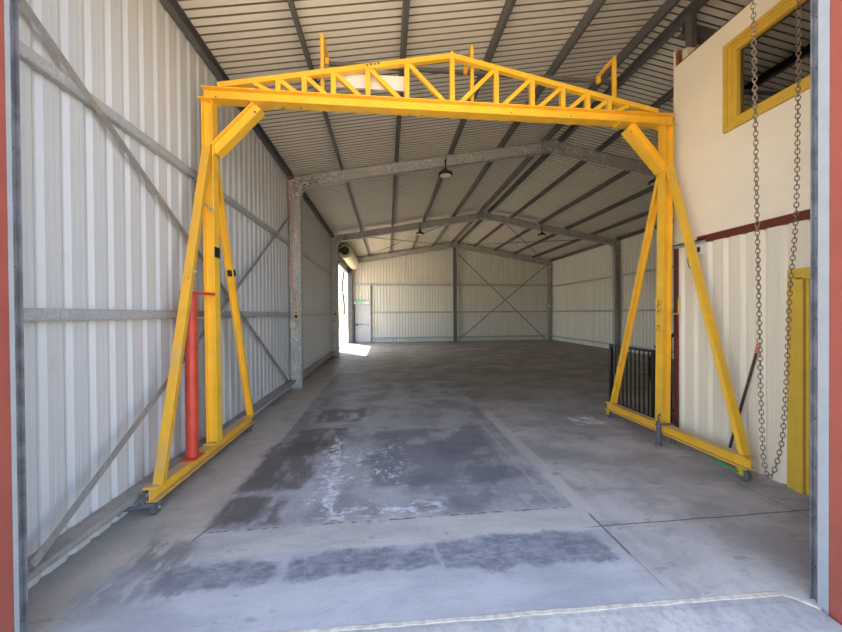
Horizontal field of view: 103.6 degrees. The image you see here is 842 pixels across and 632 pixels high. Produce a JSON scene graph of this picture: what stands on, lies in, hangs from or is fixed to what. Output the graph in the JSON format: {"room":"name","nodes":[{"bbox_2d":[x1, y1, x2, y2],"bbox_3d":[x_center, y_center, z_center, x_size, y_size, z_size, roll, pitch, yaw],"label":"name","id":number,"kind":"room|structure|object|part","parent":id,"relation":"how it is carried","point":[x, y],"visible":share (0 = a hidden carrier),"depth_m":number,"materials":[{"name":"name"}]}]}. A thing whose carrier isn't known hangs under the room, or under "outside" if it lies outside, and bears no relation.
{"room":"industrial warehouse","nodes":[
{"label":"industrial warehouse","id":0,"kind":"room"},
{"bbox_2d":[18,0,347,588],"bbox_3d":[-3.457,-0.883,10.896,0.022,5.155,18.700,0,0,-6],"label":"wall","id":1,"kind":"structure","parent":0,"point":[95,234],"depth_m":2.91,"materials":[{"name":"beige metal"}]},
{"bbox_2d":[19,40,289,244],"bbox_3d":[-2.779,-1.685,4.665,0.055,0.085,6.215,0,0,-6],"label":"beam","id":2,"kind":"structure","parent":1,"relation":"attached to","point":[27,55],"depth_m":2.79,"materials":[{"name":"grey metal"}]},
{"bbox_2d":[23,308,290,321],"bbox_3d":[-2.766,-0.025,4.678,0.055,0.085,6.215,0,0,-6],"label":"beam","id":3,"kind":"structure","parent":1,"relation":"attached to","point":[30,314],"depth_m":2.65,"materials":[{"name":"grey metal"}]},
{"bbox_2d":[27,380,295,581],"bbox_3d":[-2.703,1.550,4.695,0.160,0.050,6.215,0,0,-6],"label":"beam","id":4,"kind":"structure","parent":1,"relation":"attached to","point":[71,538],"depth_m":2.55,"materials":[{"name":"grey metal"}]},
{"bbox_2d":[302,251,331,274],"bbox_3d":[-3.416,-1.726,10.830,0.055,0.085,5.840,0,0,-6],"label":"beam","id":5,"kind":"structure","parent":1,"relation":"attached to","point":[308,257],"depth_m":10.61,"materials":[{"name":"grey metal"}]},
{"bbox_2d":[303,312,331,315],"bbox_3d":[-3.404,-0.066,10.842,0.055,0.085,5.840,0,0,-6],"label":"beam","id":6,"kind":"structure","parent":1,"relation":"attached to","point":[304,313],"depth_m":10.47,"materials":[{"name":"grey metal"}]},
{"bbox_2d":[304,351,334,374],"bbox_3d":[-3.340,1.508,10.859,0.160,0.050,5.840,0,0,-6],"label":"beam","id":7,"kind":"structure","parent":1,"relation":"attached to","point":[308,369],"depth_m":10.38,"materials":[{"name":"grey metal"}]},
{"bbox_2d":[338,245,358,342],"bbox_3d":[-3.786,-0.874,17.603,0.682,5.040,4.490,0,0,-6],"label":"roller door","id":8,"kind":"structure","parent":1,"relation":"in","point":[347,254],"depth_m":19.31,"materials":[{"name":"grey metal"}]},
{"bbox_2d":[28,339,821,631],"bbox_3d":[2.996,1.717,11.516,13.100,0.150,19.030,0,0,-6],"label":"floor","id":9,"kind":"structure","parent":0,"point":[426,480],"depth_m":2.87,"materials":[{"name":"concrete"}]},
{"bbox_2d":[118,33,755,515],"bbox_3d":[0.395,-0.885,4.131,6.151,5.202,2.336,0,0,-6],"label":"gantry crane","id":10,"kind":"object","parent":9,"relation":"on","point":[344,75],"visible":0.98,"depth_m":4.03,"materials":[{"name":"yellow paint"}]},
{"bbox_3d":[-2.464,-2.489,3.845,0.170,0.014,0.170,0,0,-6],"label":"cap plate","id":11,"kind":"part","parent":10,"relation":"part of","materials":[{"name":"yellow paint"}]},
{"bbox_3d":[-2.442,-0.505,3.866,0.135,3.954,0.120,0,0,-6],"label":"post","id":12,"kind":"part","parent":10,"relation":"part of","materials":[{"name":"yellow metal"}]},
{"bbox_3d":[-2.425,1.478,3.881,0.150,0.012,0.160,0,0,-6],"label":"foot plate","id":13,"kind":"part","parent":10,"relation":"part of","materials":[{"name":"yellow paint"}]},
{"bbox_3d":[-1.887,-2.493,3.906,0.220,0.014,0.175,0,0,-6],"label":"brace plate","id":14,"kind":"part","parent":10,"relation":"part of","materials":[{"name":"yellow paint"}]},
{"bbox_3d":[-1.217,-3.033,4.091,0.042,0.878,0.042,0,0,-6],"label":"rail arm","id":15,"kind":"part","parent":10,"relation":"part of","materials":[{"name":"yellow paint"}]},
{"bbox_3d":[-0.660,-2.921,4.136,0.905,0.180,0.028,0,0,-6],"label":"blank panel","id":16,"kind":"part","parent":10,"relation":"part of","materials":[{"name":"white plastic"}]},
{"bbox_3d":[0.658,-3.048,4.285,0.042,0.878,0.042,0,0,-6],"label":"rail arm","id":17,"kind":"part","parent":10,"relation":"part of","materials":[{"name":"yellow paint"}]},
{"bbox_3d":[0.825,-3.429,4.682,4.180,0.060,0.040,0,0,-6],"label":"power rail","id":18,"kind":"part","parent":10,"relation":"part of","materials":[{"name":"yellow metal"}]},
{"bbox_3d":[2.618,-3.064,4.488,0.042,0.878,0.042,0,0,-6],"label":"rail arm","id":19,"kind":"part","parent":10,"relation":"part of","materials":[{"name":"yellow paint"}]},
{"bbox_3d":[2.693,-2.530,4.380,0.220,0.014,0.175,0,0,-6],"label":"brace plate","id":20,"kind":"part","parent":10,"relation":"part of","materials":[{"name":"yellow paint"}]},
{"bbox_3d":[3.275,-0.552,4.457,0.180,3.956,0.120,0,0,-6],"label":"post","id":21,"kind":"part","parent":10,"relation":"part of","materials":[{"name":"yellow metal"}]},
{"bbox_3d":[3.290,-2.536,4.440,0.170,0.014,0.170,0,0,-6],"label":"cap plate","id":22,"kind":"part","parent":10,"relation":"part of","materials":[{"name":"yellow paint"}]},
{"bbox_2d":[352,243,552,342],"bbox_3d":[2.026,-1.490,20.643,12.910,6.140,0.230,0,0,-6],"label":"frame","id":23,"kind":"object","parent":9,"relation":"on","point":[454,246],"visible":0.75,"depth_m":20.67,"materials":[{"name":"grey metal"}]},
{"bbox_3d":[2.113,-4.397,20.546,0.640,0.327,0.010,0,0,-6],"label":"apex plate","id":24,"kind":"part","parent":23,"relation":"part of","materials":[{"name":"grey metal"}]},
{"bbox_3d":[8.065,-3.280,21.169,0.690,0.664,0.010,0,0,-6],"label":"knee plate","id":25,"kind":"part","parent":23,"relation":"part of","materials":[{"name":"grey metal"}]},
{"bbox_2d":[288,140,654,388],"bbox_3d":[3.282,-1.408,8.504,12.910,6.140,0.220,0,0,-6],"label":"frame","id":26,"kind":"object","parent":9,"relation":"on","point":[300,182],"visible":0.64,"depth_m":8.04,"materials":[{"name":"grey metal"}]},
{"bbox_2d":[18,0,289,381],"bbox_3d":[-2.737,-0.300,4.691,0.004,3.921,6.132,0,0,-6],"label":"diagonal wall brace","id":27,"kind":"object","parent":26,"relation":"attached to","point":[23,3],"visible":0.78,"depth_m":2.68,"materials":[{"name":"grey metal"}]},
{"bbox_2d":[29,215,289,566],"bbox_3d":[-2.691,-0.421,4.846,0.005,3.840,5.834,0,0,-7],"label":"diagonal wall brace","id":28,"kind":"object","parent":26,"relation":"attached to","point":[36,559],"visible":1,"depth_m":2.54,"materials":[{"name":"grey metal"}]},
{"bbox_2d":[160,0,340,247],"bbox_3d":[-3.413,-3.358,10.864,0.075,0.150,18.720,0,0,-6],"label":"roof purlin","id":29,"kind":"structure","parent":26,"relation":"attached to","point":[174,9],"depth_m":4.33,"materials":[{"name":"grey metal"}]},
{"bbox_2d":[290,322,294,327],"bbox_3d":[-3.013,0.209,7.764,0.100,0.130,0.045,0,0,-6],"label":"junction box","id":30,"kind":"object","parent":26,"relation":"attached to","point":[292,324],"visible":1,"depth_m":7.74,"materials":[{"name":"white plastic"}]},
{"bbox_2d":[288,176,296,308],"bbox_3d":[-3.014,-1.712,7.745,0.181,3.114,0.038,0,0,-6],"label":"conduit","id":31,"kind":"object","parent":26,"relation":"attached to","point":[289,176],"visible":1,"depth_m":7.74,"materials":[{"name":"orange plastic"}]},
{"bbox_2d":[294,309,298,319],"bbox_3d":[-2.913,-0.035,7.765,0.093,0.234,0.060,0,0,-6],"label":"power outlet","id":32,"kind":"object","parent":26,"relation":"attached to","point":[296,311],"visible":1,"depth_m":7.74,"materials":[{"name":"beige plastic"}]},
{"bbox_3d":[-2.765,-3.064,7.785,0.690,0.664,0.010,0,0,-6],"label":"knee plate","id":33,"kind":"part","parent":26,"relation":"part of","materials":[{"name":"grey metal"}]},
{"bbox_2d":[287,0,368,256],"bbox_3d":[-2.220,-3.592,10.986,0.080,0.157,18.720,0,0,-6],"label":"roof purlin","id":34,"kind":"structure","parent":26,"relation":"attached to","point":[291,4],"depth_m":4.64,"materials":[{"name":"grey metal"}]},
{"bbox_2d":[390,0,409,252],"bbox_3d":[-0.914,-3.835,11.120,0.080,0.157,18.720,0,0,-6],"label":"roof purlin","id":35,"kind":"structure","parent":26,"relation":"attached to","point":[406,3],"depth_m":5.06,"materials":[{"name":"grey metal"}]},
{"bbox_2d":[438,156,452,177],"bbox_3d":[0.601,-3.662,8.095,0.350,0.480,0.350,0,0,-6],"label":"light","id":36,"kind":"object","parent":26,"relation":"hanging from","point":[445,173],"visible":1,"depth_m":8.04,"materials":[{"name":"metal"}]},
{"bbox_2d":[412,0,516,249],"bbox_3d":[0.427,-4.085,11.257,0.080,0.157,18.720,0,0,-6],"label":"roof purlin","id":37,"kind":"structure","parent":26,"relation":"attached to","point":[508,7],"depth_m":5.13,"materials":[{"name":"grey metal"}]},
{"bbox_2d":[432,0,606,245],"bbox_3d":[1.713,-4.325,11.388,0.080,0.157,18.720,0,0,-6],"label":"roof purlin","id":38,"kind":"structure","parent":26,"relation":"attached to","point":[596,5],"depth_m":5.62,"materials":[{"name":"grey metal"}]},
{"bbox_3d":[3.368,-4.315,8.411,0.640,0.327,0.010,0,0,-6],"label":"apex plate","id":39,"kind":"part","parent":26,"relation":"part of","materials":[{"name":"grey metal"}]},
{"bbox_2d":[451,0,680,242],"bbox_3d":[2.895,-4.545,11.509,0.080,0.157,18.720,0,0,-6],"label":"roof purlin","id":40,"kind":"structure","parent":26,"relation":"attached to","point":[662,12],"depth_m":5.78,"materials":[{"name":"grey metal"}]},
{"bbox_2d":[474,87,673,246],"bbox_3d":[4.319,-4.357,11.657,0.080,0.157,18.720,0,0,-6],"label":"roof purlin","id":41,"kind":"structure","parent":26,"relation":"attached to","point":[670,93],"depth_m":9.71,"materials":[{"name":"grey metal"}]},
{"bbox_2d":[495,150,657,250],"bbox_3d":[5.624,-4.136,11.794,0.080,0.157,18.720,0,0,-6],"label":"roof purlin","id":42,"kind":"structure","parent":26,"relation":"attached to","point":[623,173],"depth_m":11.86,"materials":[{"name":"grey metal"}]},
{"bbox_2d":[457,0,708,243],"bbox_3d":[3.261,-4.521,11.547,0.105,0.190,18.720,0,0,-6],"label":"roof purlin","id":43,"kind":"structure","parent":26,"relation":"attached to","point":[675,25],"depth_m":6.04,"materials":[{"name":"grey metal"}]},
{"bbox_2d":[514,186,653,253],"bbox_3d":[6.888,-3.921,11.926,0.080,0.157,18.720,0,0,-6],"label":"purlin","id":44,"kind":"structure","parent":26,"relation":"attached to","point":[651,188],"depth_m":12.56,"materials":[{"name":"grey metal"}]},
{"bbox_2d":[532,201,673,257],"bbox_3d":[8.133,-3.710,12.056,0.080,0.157,18.720,0,0,-6],"label":"purlin","id":45,"kind":"structure","parent":26,"relation":"attached to","point":[645,213],"depth_m":14.17,"materials":[{"name":"grey metal"}]},
{"bbox_2d":[677,12,716,47],"bbox_3d":[6.920,-2.739,5.204,6.120,3.398,0.265,0,0,-6],"label":"frame","id":46,"kind":"object","parent":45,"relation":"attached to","point":[693,33],"visible":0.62,"depth_m":4.83,"materials":[{"name":"grey metal"}]},
{"bbox_3d":[3.927,-2.690,4.812,0.085,3.350,0.100,0,0,-6],"label":"post","id":47,"kind":"part","parent":46,"relation":"part of","materials":[{"name":"grey metal"}]},
{"bbox_2d":[550,219,673,261],"bbox_3d":[9.319,-3.498,12.180,0.075,0.150,18.720,0,0,-6],"label":"eave purlin","id":48,"kind":"object","parent":26,"relation":"attached to","point":[641,231],"visible":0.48,"depth_m":16.43,"materials":[{"name":"grey metal"}]},
{"bbox_2d":[620,265,673,275],"bbox_3d":[9.356,-1.831,12.150,0.055,0.090,5.840,0,0,-6],"label":"beam","id":49,"kind":"structure","parent":26,"relation":"attached to","point":[654,269],"depth_m":13.85,"materials":[{"name":"grey metal"}]},
{"bbox_2d":[620,309,673,310],"bbox_3d":[9.368,-0.231,12.162,0.055,0.090,5.840,0,0,-6],"label":"beam","id":50,"kind":"structure","parent":26,"relation":"attached to","point":[621,309],"depth_m":13.72,"materials":[{"name":"grey metal"}]},
{"bbox_2d":[648,175,655,185],"bbox_3d":[6.161,-3.705,8.670,0.350,0.480,0.350,0,0,-6],"label":"light","id":51,"kind":"object","parent":26,"relation":"hanging from","point":[652,182],"visible":0.41,"depth_m":8.65,"materials":[{"name":"black metal"}]},
{"bbox_2d":[331,212,620,355],"bbox_3d":[2.663,-1.448,14.481,12.910,6.140,0.220,0,0,-6],"label":"frame","id":52,"kind":"object","parent":9,"relation":"on","point":[615,245],"visible":0.96,"depth_m":14.40,"materials":[{"name":"grey metal"}]},
{"bbox_3d":[-3.383,-3.104,13.764,0.690,0.664,0.010,0,0,-6],"label":"knee plate","id":53,"kind":"part","parent":52,"relation":"part of","materials":[{"name":"grey metal"}]},
{"bbox_2d":[359,226,441,258],"bbox_3d":[-0.855,-3.911,17.198,7.817,0.934,0.032,0,1,43],"label":"rod","id":54,"kind":"object","parent":52,"relation":"attached to","point":[440,226],"visible":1,"depth_m":17.42,"materials":[{"name":"grey metal"}]},
{"bbox_2d":[369,237,442,244],"bbox_3d":[-0.855,-3.911,17.198,0.032,0.934,7.817,0,1,35],"label":"rod","id":55,"kind":"object","parent":52,"relation":"attached to","point":[369,237],"visible":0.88,"depth_m":17.03,"materials":[{"name":"grey metal"}]},
{"bbox_2d":[416,223,423,234],"bbox_3d":[-0.047,-3.696,14.070,0.350,0.480,0.350,0,0,-6],"label":"light","id":56,"kind":"object","parent":52,"relation":"hanging from","point":[419,232],"visible":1,"depth_m":14.04,"materials":[{"name":"black metal"}]},
{"bbox_3d":[2.750,-4.355,14.389,0.640,0.327,0.010,0,0,-6],"label":"apex plate","id":57,"kind":"part","parent":52,"relation":"part of","materials":[{"name":"grey metal"}]},
{"bbox_2d":[506,224,542,259],"bbox_3d":[5.611,-3.981,17.866,0.032,0.899,7.688,0,1,34],"label":"rod","id":58,"kind":"object","parent":52,"relation":"attached to","point":[506,224],"visible":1,"depth_m":17.90,"materials":[{"name":"grey metal"}]},
{"bbox_2d":[470,239,581,244],"bbox_3d":[5.611,-3.981,17.866,7.688,0.899,0.032,0,1,44],"label":"rod","id":59,"kind":"object","parent":52,"relation":"attached to","point":[577,239],"visible":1,"depth_m":17.90,"materials":[{"name":"grey metal"}]},
{"bbox_2d":[538,225,545,236],"bbox_3d":[5.344,-3.779,14.627,0.350,0.480,0.350,0,0,-6],"label":"light","id":60,"kind":"object","parent":52,"relation":"hanging from","point":[541,234],"visible":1,"depth_m":14.57,"materials":[{"name":"black metal"}]},
{"bbox_2d":[552,276,611,286],"bbox_3d":[8.729,-1.871,18.215,0.055,0.090,6.015,0,0,-6],"label":"beam","id":61,"kind":"structure","parent":52,"relation":"attached to","point":[607,276],"depth_m":17.72,"materials":[{"name":"grey metal"}]},
{"bbox_2d":[552,310,611,311],"bbox_3d":[8.741,-0.271,18.227,0.055,0.090,6.015,0,0,-6],"label":"beam","id":62,"kind":"structure","parent":52,"relation":"attached to","point":[566,310],"depth_m":17.65,"materials":[{"name":"grey metal"}]},
{"bbox_3d":[8.702,-3.239,15.012,0.690,0.664,0.010,0,0,-6],"label":"knee plate","id":63,"kind":"part","parent":52,"relation":"part of","materials":[{"name":"grey metal"}]},
{"bbox_2d":[333,596,841,631],"bbox_3d":[0.152,1.837,1.782,4.420,0.197,0.319,0,0,-6],"label":"ground","id":64,"kind":"structure","parent":9,"relation":"on","point":[776,613],"depth_m":1.89,"materials":[{"name":"concrete"}]},
{"bbox_2d":[266,591,820,631],"bbox_3d":[0.138,1.736,1.887,4.417,0.010,0.136,0,0,-3],"label":"trim","id":65,"kind":"structure","parent":64,"relation":"on","point":[506,615],"depth_m":1.94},
{"bbox_2d":[609,344,655,417],"bbox_3d":[3.556,1.102,5.613,0.050,1.160,1.030,0,0,-6],"label":"balustrade","id":66,"kind":"object","parent":9,"relation":"on","point":[653,352],"visible":0.79,"depth_m":5.50,"materials":[{"name":"black metal"}]},
{"bbox_3d":[3.505,1.098,6.101,0.050,1.160,0.050,0,0,-6],"label":"rail post","id":67,"kind":"part","parent":66,"relation":"part of","materials":[{"name":"black metal"}]},
{"bbox_3d":[3.547,0.544,5.608,0.040,0.035,0.930,0,0,-6],"label":"rail","id":68,"kind":"part","parent":66,"relation":"part of","materials":[{"name":"black metal"}]},
{"bbox_3d":[3.554,1.577,5.616,0.030,0.030,0.930,0,0,-6],"label":"rail","id":69,"kind":"part","parent":66,"relation":"part of","materials":[{"name":"metal"}]},
{"bbox_3d":[3.606,1.105,5.126,0.050,1.160,0.050,0,0,-6],"label":"rail post","id":70,"kind":"part","parent":66,"relation":"part of","materials":[{"name":"black metal"}]},
{"bbox_2d":[649,333,673,422],"bbox_3d":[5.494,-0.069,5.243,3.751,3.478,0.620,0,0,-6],"label":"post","id":71,"kind":"structure","parent":9,"relation":"on","point":[672,335],"depth_m":5.16,"materials":[{"name":"red metal"}]},
{"bbox_2d":[725,343,759,461],"bbox_3d":[3.581,0.989,3.694,0.033,1.408,0.340,-1,0,-15],"label":"pole","id":72,"kind":"object","parent":9,"relation":"on","point":[757,345],"visible":0.61,"depth_m":3.63,"materials":[{"name":"brown metal"}]},
{"bbox_2d":[353,241,549,341],"bbox_3d":[2.000,-1.575,20.892,12.900,6.306,0.072,0,0,-6],"label":"wall","id":73,"kind":"structure","parent":0,"point":[432,267],"depth_m":20.85,"materials":[{"name":"beige metal"}]},
{"bbox_2d":[354,286,370,342],"bbox_3d":[-3.590,-0.110,20.186,1.050,3.470,0.196,0,0,-6],"label":"door","id":74,"kind":"structure","parent":73,"relation":"in","point":[362,312],"depth_m":20.27,"materials":[{"name":"beige metal"}]},
{"bbox_2d":[354,301,363,303],"bbox_3d":[-3.780,-0.824,20.114,0.570,0.198,0.097,0,0,-6],"label":"exit sign","id":75,"kind":"object","parent":74,"relation":"attached to","point":[355,302],"visible":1,"depth_m":20.07,"materials":[{"name":"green plastic"}]},
{"bbox_2d":[354,284,452,285],"bbox_3d":[-1.052,-1.926,20.509,6.115,0.100,0.055,0,0,-6],"label":"beam","id":76,"kind":"structure","parent":73,"relation":"attached to","point":[354,284],"depth_m":20.48,"materials":[{"name":"grey metal"}]},
{"bbox_2d":[371,336,452,338],"bbox_3d":[-0.526,1.350,20.585,5.105,0.100,0.055,0,0,-6],"label":"beam","id":77,"kind":"structure","parent":73,"relation":"attached to","point":[438,336],"depth_m":20.52,"materials":[{"name":"grey metal"}]},
{"bbox_2d":[371,311,452,312],"bbox_3d":[-0.537,-0.230,20.573,5.105,0.100,0.055,0,0,-6],"label":"beam","id":78,"kind":"structure","parent":73,"relation":"attached to","point":[411,311],"depth_m":20.61,"materials":[{"name":"grey metal"}]},
{"bbox_2d":[457,284,545,285],"bbox_3d":[5.159,-1.977,21.151,5.915,0.100,0.055,0,0,-6],"label":"beam","id":79,"kind":"structure","parent":73,"relation":"attached to","point":[457,284],"depth_m":21.12,"materials":[{"name":"grey metal"}]},
{"bbox_2d":[457,335,545,337],"bbox_3d":[5.184,1.303,21.175,5.915,0.100,0.055,0,0,-6],"label":"beam","id":80,"kind":"structure","parent":73,"relation":"attached to","point":[506,335],"depth_m":21.20,"materials":[{"name":"grey metal"}]},
{"bbox_2d":[458,266,544,340],"bbox_3d":[5.175,-0.847,21.114,5.794,4.754,0.004,0,0,-6],"label":"strap","id":81,"kind":"object","parent":80,"relation":"attached to","point":[544,266],"visible":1,"depth_m":21.10,"materials":[{"name":"grey metal"}]},
{"bbox_2d":[457,311,545,312],"bbox_3d":[5.172,-0.277,21.163,5.915,0.100,0.055,0,0,-6],"label":"beam","id":82,"kind":"structure","parent":73,"relation":"attached to","point":[457,311],"depth_m":21.04,"materials":[{"name":"grey metal"}]},
{"bbox_2d":[458,254,545,338],"bbox_3d":[5.171,-1.222,21.121,5.798,5.501,0.004,0,0,-6],"label":"strap","id":83,"kind":"object","parent":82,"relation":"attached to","point":[458,254],"visible":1,"depth_m":21.14,"materials":[{"name":"grey metal"}]},
{"bbox_2d":[177,0,750,259],"bbox_3d":[2.952,-4.094,11.482,13.140,1.245,19.050,0,0,-6],"label":"ceiling","id":84,"kind":"structure","parent":0,"point":[247,38],"depth_m":6.17,"materials":[{"name":"beige metal"}]},
{"bbox_2d":[551,224,673,358],"bbox_3d":[9.403,-1.006,12.226,0.036,5.190,18.700,0,0,-6],"label":"wall","id":85,"kind":"structure","parent":0,"point":[594,263],"depth_m":16.35,"materials":[{"name":"white metal"}]},
{"bbox_2d":[552,335,611,343],"bbox_3d":[8.752,1.298,18.239,0.055,0.090,6.015,0,0,-6],"label":"beam","id":86,"kind":"structure","parent":85,"relation":"attached to","point":[552,335],"depth_m":17.86,"materials":[{"name":"grey metal"}]},
{"bbox_2d":[620,344,673,352],"bbox_3d":[9.380,1.339,12.174,0.055,0.090,5.840,0,0,-6],"label":"beam","id":87,"kind":"structure","parent":85,"relation":"attached to","point":[620,344],"depth_m":13.68,"materials":[{"name":"grey metal"}]},
{"bbox_2d":[682,47,695,59],"bbox_3d":[6.708,-2.341,4.875,6.195,2.690,0.090,0,0,-6],"label":"wall","id":88,"kind":"structure","parent":0,"point":[688,50],"depth_m":4.51,"materials":[{"name":"beige paint"}]},
{"bbox_2d":[675,0,809,483],"bbox_3d":[3.693,-0.868,3.402,0.120,5.130,2.420,0,0,-6],"label":"wall","id":89,"kind":"structure","parent":0,"point":[728,265],"depth_m":3.78,"materials":[{"name":"beige paint"}]},
{"bbox_2d":[674,51,676,244],"bbox_3d":[3.549,-2.321,4.604,0.056,2.700,0.019,0,0,-6],"label":"trim","id":90,"kind":"structure","parent":89,"relation":"attached to","point":[674,51],"depth_m":4.59,"materials":[{"name":"white metal"}]},
{"bbox_2d":[674,248,678,427],"bbox_3d":[3.534,0.380,4.558,0.062,2.620,0.064,0,0,-6],"label":"trim","id":91,"kind":"structure","parent":89,"relation":"attached to","point":[676,251],"depth_m":4.54,"materials":[{"name":"red paint"}]},
{"bbox_2d":[676,50,681,65],"bbox_3d":[3.557,-3.546,4.564,0.048,0.209,0.045,0,0,-6],"label":"trim","id":92,"kind":"structure","parent":89,"relation":"on","point":[679,52],"depth_m":4.54,"materials":[{"name":"brown wood"}]},
{"bbox_2d":[672,238,705,249],"bbox_3d":[3.518,-0.947,4.399,0.019,0.055,0.560,0,0,-6],"label":"sliding track","id":93,"kind":"object","parent":89,"relation":"attached to","point":[703,240],"visible":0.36,"depth_m":4.41,"materials":[{"name":"grey metal"}]},
{"bbox_2d":[687,244,704,268],"bbox_3d":[3.514,-0.761,4.246,0.061,0.294,0.214,0,0,-6],"label":"switch box","id":94,"kind":"object","parent":89,"relation":"attached to","point":[700,248],"visible":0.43,"depth_m":4.15,"materials":[{"name":"white plastic"}]},
{"bbox_2d":[679,1,751,63],"bbox_3d":[3.701,-3.446,3.371,0.088,0.024,2.350,0,0,-6],"label":"trim","id":95,"kind":"structure","parent":89,"relation":"on","point":[751,1],"depth_m":4.01,"materials":[{"name":"brown metal"}]},
{"bbox_2d":[697,209,809,241],"bbox_3d":[3.660,-0.961,3.222,0.050,0.090,2.050,0,0,-6],"label":"trim","id":96,"kind":"structure","parent":89,"relation":"attached to","point":[803,215],"depth_m":3.52,"materials":[{"name":"red paint"}]},
{"bbox_2d":[723,0,810,133],"bbox_3d":[3.691,-2.662,3.229,0.120,1.020,1.380,0,0,-6],"label":"window","id":97,"kind":"structure","parent":89,"relation":"in","point":[776,30],"depth_m":3.50,"materials":[{"name":"paint"}]},
{"bbox_3d":[3.713,-2.662,3.231,0.005,0.820,1.180,0,0,-6],"label":"glass","id":98,"kind":"part","parent":97,"relation":"part of","materials":[{"name":"clear glass"}]},
{"bbox_2d":[787,267,809,494],"bbox_3d":[3.742,0.622,2.774,0.155,2.160,1.040,0,0,-6],"label":"door","id":99,"kind":"structure","parent":89,"relation":"in","point":[798,404],"depth_m":3.17,"materials":[{"name":"paint"}]},
{"bbox_3d":[3.705,0.663,3.238,0.135,2.070,0.110,0,0,-6],"label":"frame","id":100,"kind":"part","parent":99,"relation":"part of","materials":[{"name":"paint"}]},
{"bbox_3d":[3.700,0.664,3.182,0.155,2.070,0.060,0,0,-6],"label":"frame","id":101,"kind":"part","parent":99,"relation":"part of","materials":[{"name":"paint"}]},
{"bbox_3d":[3.722,0.664,3.147,0.120,2.070,0.035,0,0,-6],"label":"frame","id":102,"kind":"part","parent":99,"relation":"part of","materials":[{"name":"paint"}]},
{"bbox_2d":[750,0,801,478],"bbox_3d":[2.658,-0.718,2.482,0.433,3.873,0.031,0,0,-6],"label":"chain","id":103,"kind":"object","parent":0,"point":[799,1],"visible":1,"depth_m":2.48,"materials":[{"name":"metal"}]},
{"bbox_3d":[3.938,-1.415,2.157,12.900,6.339,0.100,0,0,-6],"label":"wall","id":104,"kind":"structure","parent":0,"visible":0},
{"bbox_2d":[0,0,28,631],"bbox_3d":[-2.069,-0.671,1.536,0.100,4.950,0.290,0,0,-6],"label":"door","id":105,"kind":"structure","parent":104,"relation":"in","point":[13,499],"depth_m":1.64,"materials":[{"name":"metal"}]},
{"bbox_2d":[810,0,841,624],"bbox_3d":[2.409,-0.707,1.877,0.100,4.950,0.248,0,0,-6],"label":"door frame","id":106,"kind":"structure","parent":104,"relation":"in","point":[826,15],"depth_m":1.93,"materials":[{"name":"metal"}]},
{"label":"outside","id":107,"kind":"structure","parent":0,"visible":0},
{"bbox_2d":[339,328,347,346],"bbox_3d":[-1.529,1.829,14.935,120.000,0.240,150.000,0,0,-6],"label":"ground","id":108,"kind":"structure","parent":107,"point":[343,332],"depth_m":26.72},
{"bbox_2d":[339,270,347,313],"bbox_3d":[-10.944,-3.436,46.688,4.955,9.964,4.946,0,1,42],"label":"tree","id":109,"kind":"object","parent":108,"relation":"on","point":[343,272],"visible":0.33,"depth_m":46.94,"materials":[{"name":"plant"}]},
{"bbox_2d":[339,314,347,327],"bbox_3d":[-12.324,0.639,40.985,12.000,1.910,0.100,0,0,-6],"label":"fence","id":110,"kind":"object","parent":108,"relation":"on","point":[343,319],"visible":0.03,"depth_m":41.23,"materials":[{"name":"white"}]}
]}

